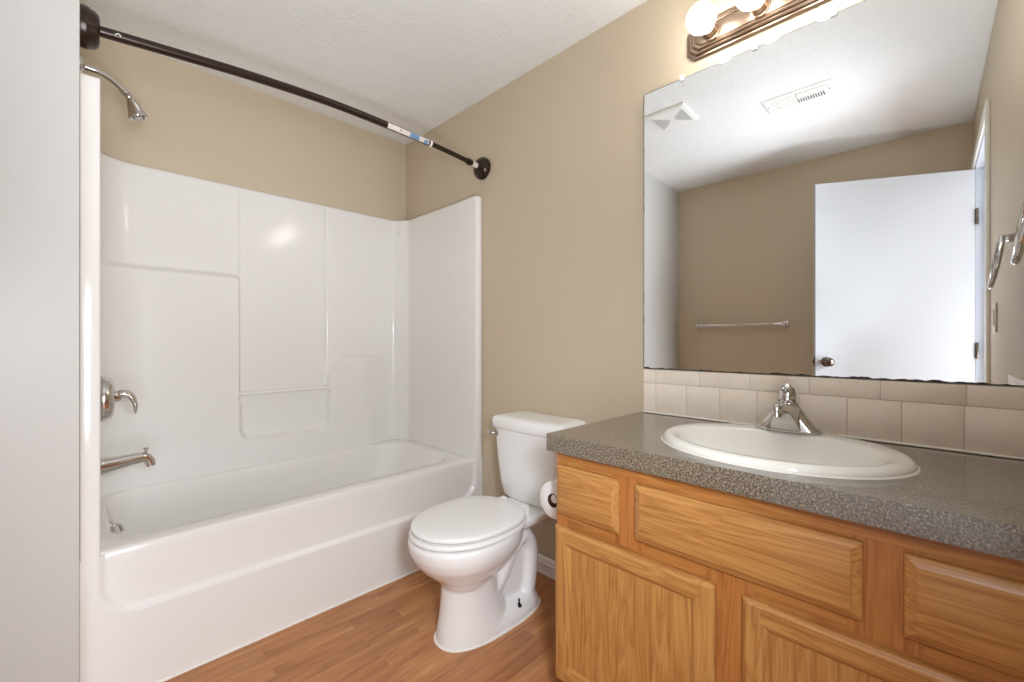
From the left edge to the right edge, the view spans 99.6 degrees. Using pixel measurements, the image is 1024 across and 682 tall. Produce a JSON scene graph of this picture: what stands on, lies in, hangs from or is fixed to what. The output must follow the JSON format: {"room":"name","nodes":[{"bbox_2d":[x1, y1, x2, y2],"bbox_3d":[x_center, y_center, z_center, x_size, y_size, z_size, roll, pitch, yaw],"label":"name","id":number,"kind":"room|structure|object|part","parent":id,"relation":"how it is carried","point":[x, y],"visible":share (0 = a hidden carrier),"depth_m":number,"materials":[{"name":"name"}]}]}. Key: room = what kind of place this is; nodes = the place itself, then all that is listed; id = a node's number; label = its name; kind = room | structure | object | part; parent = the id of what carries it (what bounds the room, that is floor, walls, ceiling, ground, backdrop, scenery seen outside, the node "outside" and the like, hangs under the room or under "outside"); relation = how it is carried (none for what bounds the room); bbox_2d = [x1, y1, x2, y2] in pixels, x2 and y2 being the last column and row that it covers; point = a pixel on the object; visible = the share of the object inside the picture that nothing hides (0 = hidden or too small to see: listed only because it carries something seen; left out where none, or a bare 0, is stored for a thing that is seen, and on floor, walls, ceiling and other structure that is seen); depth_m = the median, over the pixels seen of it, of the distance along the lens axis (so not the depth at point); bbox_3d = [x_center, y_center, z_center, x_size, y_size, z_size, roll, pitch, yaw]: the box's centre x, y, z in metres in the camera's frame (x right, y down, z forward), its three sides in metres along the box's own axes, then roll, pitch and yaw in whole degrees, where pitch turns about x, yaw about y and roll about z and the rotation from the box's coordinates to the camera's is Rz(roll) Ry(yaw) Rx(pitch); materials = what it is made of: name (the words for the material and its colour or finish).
{"room":"bathroom","nodes":[
{"label":"bathroom","id":0,"kind":"room"},
{"bbox_2d":[0,0,78,681],"bbox_3d":[-1.810,-0.113,1.251,0.790,2.440,1.049,0,0,-45],"label":"wall","id":1,"kind":"structure","parent":0,"point":[39,39],"depth_m":1.11,"materials":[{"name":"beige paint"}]},
{"bbox_2d":[80,56,148,120],"bbox_3d":[-1.481,-0.933,1.616,0.189,0.174,0.064,0,0,-45],"label":"sprayer","id":2,"kind":"object","parent":1,"relation":"attached to","point":[135,111],"visible":0.98,"depth_m":1.63,"materials":[{"name":"silver metal"}]},
{"bbox_3d":[-1.502,-0.964,1.595,0.125,0.066,0.019,0,0,-45],"label":"shower arm","id":3,"kind":"part","parent":2,"relation":"part of","materials":[{"name":"silver metal"}]},
{"bbox_2d":[79,26,405,602],"bbox_3d":[-1.311,-0.113,2.421,1.570,2.440,0.100,0,0,-45],"label":"wall","id":4,"kind":"structure","parent":0,"point":[200,124],"depth_m":2.21,"materials":[{"name":"beige paint"}]},
{"bbox_2d":[79,570,560,681],"bbox_3d":[0.029,1.132,0.233,2.970,0.050,5.089,0,0,-45],"label":"floor","id":5,"kind":"structure","parent":0,"point":[386,633],"depth_m":1.54,"materials":[{"name":"brown wood"}]},
{"bbox_2d":[80,73,481,681],"bbox_3d":[-0.993,0.158,2.103,1.567,1.902,0.796,0,0,-45],"label":"bathtub","id":6,"kind":"object","parent":5,"relation":"on","point":[305,378],"visible":0.92,"depth_m":2.05,"materials":[{"name":"white plastic"}]},
{"bbox_3d":[-1.495,0.695,1.616,0.020,0.066,0.066,0,0,-45],"label":"overflow plate","id":7,"kind":"part","parent":6,"relation":"part of","materials":[{"name":"silver metal"}]},
{"bbox_2d":[100,376,137,420],"bbox_3d":[-1.474,0.212,1.623,0.107,0.166,0.166,0,0,-45],"label":"shower valve","id":8,"kind":"object","parent":6,"relation":"attached to","point":[109,396],"visible":0.94,"depth_m":1.56,"materials":[{"name":"silver metal"}]},
{"bbox_3d":[-1.457,0.229,1.635,0.066,0.093,0.044,0,0,-45],"label":"lever","id":9,"kind":"part","parent":8,"relation":"part of","materials":[{"name":"silver metal"}]},
{"bbox_3d":[-1.482,0.702,1.629,0.029,0.035,0.011,0,0,-45],"label":"trip lever","id":10,"kind":"part","parent":6,"relation":"part of","materials":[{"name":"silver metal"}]},
{"bbox_2d":[100,447,155,474],"bbox_3d":[-1.455,0.453,1.642,0.162,0.081,0.068,0,0,-45],"label":"tub spout","id":11,"kind":"object","parent":6,"relation":"attached to","point":[107,464],"visible":0.95,"depth_m":1.62,"materials":[{"name":"silver metal"}]},
{"bbox_2d":[100,439,473,561],"bbox_3d":[-0.996,0.817,2.110,1.535,0.345,0.767,0,0,-45],"label":"basin","id":12,"kind":"object","parent":6,"relation":"in","point":[359,502],"depth_m":1.94,"materials":[{"name":"white plastic"}]},
{"bbox_2d":[408,411,586,652],"bbox_3d":[-0.068,0.723,1.759,0.748,0.769,0.422,0,0,-45],"label":"toilet","id":13,"kind":"object","parent":5,"relation":"on","point":[482,551],"visible":0.91,"depth_m":1.64,"materials":[{"name":"white ceramic"}]},
{"bbox_3d":[-0.168,0.675,1.659,0.452,0.021,0.362,0,0,-45],"label":"lid","id":14,"kind":"part","parent":13,"relation":"part of","materials":[{"name":"white plastic"}]},
{"bbox_3d":[-0.169,0.701,1.659,0.463,0.018,0.368,0,0,-45],"label":"seat","id":15,"kind":"part","parent":13,"relation":"part of","materials":[{"name":"white plastic"}]},
{"bbox_3d":[-0.081,0.911,1.747,0.713,0.392,0.366,0,0,-45],"label":"bowl","id":16,"kind":"part","parent":13,"relation":"part of","materials":[{"name":"white ceramic"}]},
{"bbox_3d":[-0.087,0.423,1.997,0.036,0.028,0.048,0,0,-45],"label":"flush lever","id":17,"kind":"part","parent":13,"relation":"part of","materials":[{"name":"silver metal"}]},
{"bbox_3d":[0.115,0.557,1.942,0.208,0.324,0.398,0,0,-45],"label":"tank","id":18,"kind":"part","parent":13,"relation":"part of","materials":[{"name":"white ceramic"}]},
{"bbox_3d":[0.112,0.368,1.939,0.229,0.061,0.422,0,0,-45],"label":"tank lid","id":19,"kind":"part","parent":13,"relation":"part of","materials":[{"name":"white ceramic"}]},
{"bbox_2d":[556,453,1023,681],"bbox_3d":[0.672,0.719,1.146,0.561,0.776,0.993,0,0,-45],"label":"vanity cabinet","id":20,"kind":"object","parent":5,"relation":"on","point":[659,579],"visible":0.97,"depth_m":0.92,"materials":[{"name":"brown wood"}]},
{"bbox_2d":[551,495,556,502],"bbox_3d":[0.206,0.523,1.446,0.136,0.037,0.089,0,0,-45],"label":"paper holder","id":21,"kind":"object","parent":20,"relation":"attached to","point":[553,497],"visible":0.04,"depth_m":1.42,"materials":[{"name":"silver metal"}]},
{"bbox_2d":[540,479,556,518],"bbox_3d":[0.172,0.524,1.456,0.108,0.120,0.120,0,0,-45],"label":"toilet paper roll","id":22,"kind":"object","parent":21,"relation":"hanging from","point":[548,489],"visible":0.4,"depth_m":1.43,"materials":[{"name":"white paper"}]},
{"bbox_3d":[0.295,0.981,1.140,0.019,0.055,0.390,0,0,-45],"label":"rail","id":23,"kind":"part","parent":20,"relation":"part of","materials":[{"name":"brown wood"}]},
{"bbox_3d":[0.209,0.443,1.227,0.019,0.145,0.212,0,0,-45],"label":"drawer","id":24,"kind":"part","parent":20,"relation":"part of","materials":[{"name":"brown wood"}]},
{"bbox_3d":[0.295,0.579,1.140,0.019,0.055,0.390,0,0,-45],"label":"rail","id":25,"kind":"part","parent":20,"relation":"part of","materials":[{"name":"brown wood"}]},
{"bbox_3d":[0.298,0.780,1.143,0.007,0.372,0.376,0,0,-45],"label":"door","id":26,"kind":"part","parent":20,"relation":"part of","materials":[{"name":"brown wood"}]},
{"bbox_3d":[0.480,0.443,0.955,0.019,0.145,0.460,0,0,-45],"label":"drawer","id":27,"kind":"part","parent":20,"relation":"part of","materials":[{"name":"brown wood"}]},
{"bbox_2d":[547,412,1023,561],"bbox_3d":[0.665,0.305,1.152,0.569,0.052,1.015,0,0,-45],"label":"countertop","id":28,"kind":"structure","parent":20,"relation":"on","point":[965,500],"depth_m":0.86,"materials":[{"name":"grey laminate"}]},
{"bbox_2d":[755,383,821,434],"bbox_3d":[0.764,0.191,1.219,0.153,0.138,0.166,0,0,-45],"label":"faucet","id":29,"kind":"object","parent":28,"relation":"on","point":[786,415],"visible":1,"depth_m":1.22,"materials":[{"name":"silver metal"}]},
{"bbox_3d":[0.777,0.143,1.232,0.046,0.026,0.018,0,0,-45],"label":"lever","id":30,"kind":"part","parent":29,"relation":"part of","materials":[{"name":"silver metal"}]},
{"bbox_3d":[0.754,0.214,1.209,0.124,0.088,0.083,0,0,-45],"label":"spout","id":31,"kind":"part","parent":29,"relation":"part of","materials":[{"name":"silver metal"}]},
{"bbox_3d":[0.798,0.151,1.253,0.049,0.058,0.049,0,0,-45],"label":"handle","id":32,"kind":"part","parent":29,"relation":"part of","materials":[{"name":"silver metal"}]},
{"bbox_2d":[661,423,920,479],"bbox_3d":[0.678,0.329,1.128,0.476,0.140,0.564,0,0,-45],"label":"sink","id":33,"kind":"object","parent":28,"relation":"in","point":[826,455],"visible":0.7,"depth_m":1.12,"materials":[{"name":"white ceramic"}]},
{"bbox_3d":[0.664,0.780,0.777,0.007,0.372,0.372,0,0,-45],"label":"door","id":34,"kind":"part","parent":20,"relation":"part of","materials":[{"name":"brown wood"}]},
{"bbox_3d":[0.661,0.579,0.774,0.019,0.055,0.386,0,0,-45],"label":"rail","id":35,"kind":"part","parent":20,"relation":"part of","materials":[{"name":"brown wood"}]},
{"bbox_3d":[0.746,0.443,0.689,0.019,0.145,0.181,0,0,-45],"label":"drawer","id":36,"kind":"part","parent":20,"relation":"part of","materials":[{"name":"brown wood"}]},
{"bbox_2d":[79,0,646,144],"bbox_3d":[0.029,-1.358,0.233,2.970,0.050,5.089,0,0,-45],"label":"ceiling","id":37,"kind":"structure","parent":0,"point":[414,66],"depth_m":1.92,"materials":[{"name":"white paint"}]},
{"bbox_2d":[406,0,1023,560],"bbox_3d":[0.253,-0.113,2.038,0.100,2.440,2.854,0,0,-45],"label":"wall","id":38,"kind":"structure","parent":0,"point":[562,192],"depth_m":1.97,"materials":[{"name":"beige paint"}]},
{"bbox_2d":[80,3,490,179],"bbox_3d":[-0.711,-0.935,1.821,1.568,0.138,0.118,0,0,-45],"label":"shower curtain rod","id":39,"kind":"object","parent":38,"relation":"attached to","point":[91,31],"visible":1,"depth_m":1.53,"materials":[{"name":"brown metal"}]},
{"bbox_2d":[410,133,419,139],"bbox_3d":[-0.462,-0.971,2.053,0.050,0.020,0.008,0,0,-45],"label":"print","id":40,"kind":"object","parent":39,"relation":"on","point":[414,136],"depth_m":2.05,"materials":[{"name":"blue paper"}]},
{"bbox_2d":[537,553,555,579],"bbox_3d":[0.176,1.067,2.035,0.013,0.080,0.960,0,0,-45],"label":"baseboard","id":41,"kind":"structure","parent":38,"relation":"attached to","point":[546,566],"depth_m":2.04,"materials":[{"name":"white paint"}]},
{"bbox_2d":[686,0,829,60],"bbox_3d":[0.812,-1.069,1.295,0.158,0.124,0.640,0,0,-45],"label":"vanity light","id":42,"kind":"object","parent":38,"relation":"attached to","point":[711,32],"visible":1,"depth_m":1.41,"materials":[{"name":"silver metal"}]},
{"bbox_2d":[686,1,719,40],"bbox_3d":[0.642,-1.069,1.448,0.134,0.093,0.093,0,0,-45],"label":"bulb","id":43,"kind":"object","parent":42,"relation":"attached to","point":[703,20],"depth_m":1.42,"materials":[{"name":"white glass"}]},
{"bbox_2d":[735,0,770,17],"bbox_3d":[0.749,-1.069,1.340,0.134,0.093,0.093,0,0,-45],"label":"bulb","id":44,"kind":"object","parent":42,"relation":"attached to","point":[748,8],"depth_m":1.36,"materials":[{"name":"white glass"}]},
{"bbox_2d":[644,0,1023,385],"bbox_3d":[0.865,-0.432,1.341,0.020,1.077,0.985,0,0,-45],"label":"wall mirror","id":45,"kind":"object","parent":38,"relation":"attached to","point":[840,194],"visible":1,"depth_m":1.24,"materials":[{"name":"silver mirror"}]},
{"bbox_3d":[0.470,-0.113,0.152,2.460,2.440,0.120,0,0,-45],"label":"wall","id":46,"kind":"structure","parent":0,"visible":0},
{"bbox_2d":[643,369,1023,459],"bbox_3d":[0.674,0.194,1.147,0.564,0.169,0.998,0,0,-45],"label":"tile backsplash","id":47,"kind":"structure","parent":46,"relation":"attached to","point":[972,419],"depth_m":1.21,"materials":[{"name":"beige tile"}]},
{"bbox_2d":[1010,202,1023,264],"bbox_3d":[0.999,-0.229,0.818,0.151,0.163,0.073,0,0,-45],"label":"towel ring","id":48,"kind":"object","parent":46,"relation":"attached to","point":[1017,251],"visible":1,"depth_m":0.84,"materials":[{"name":"silver metal"}]}
]}

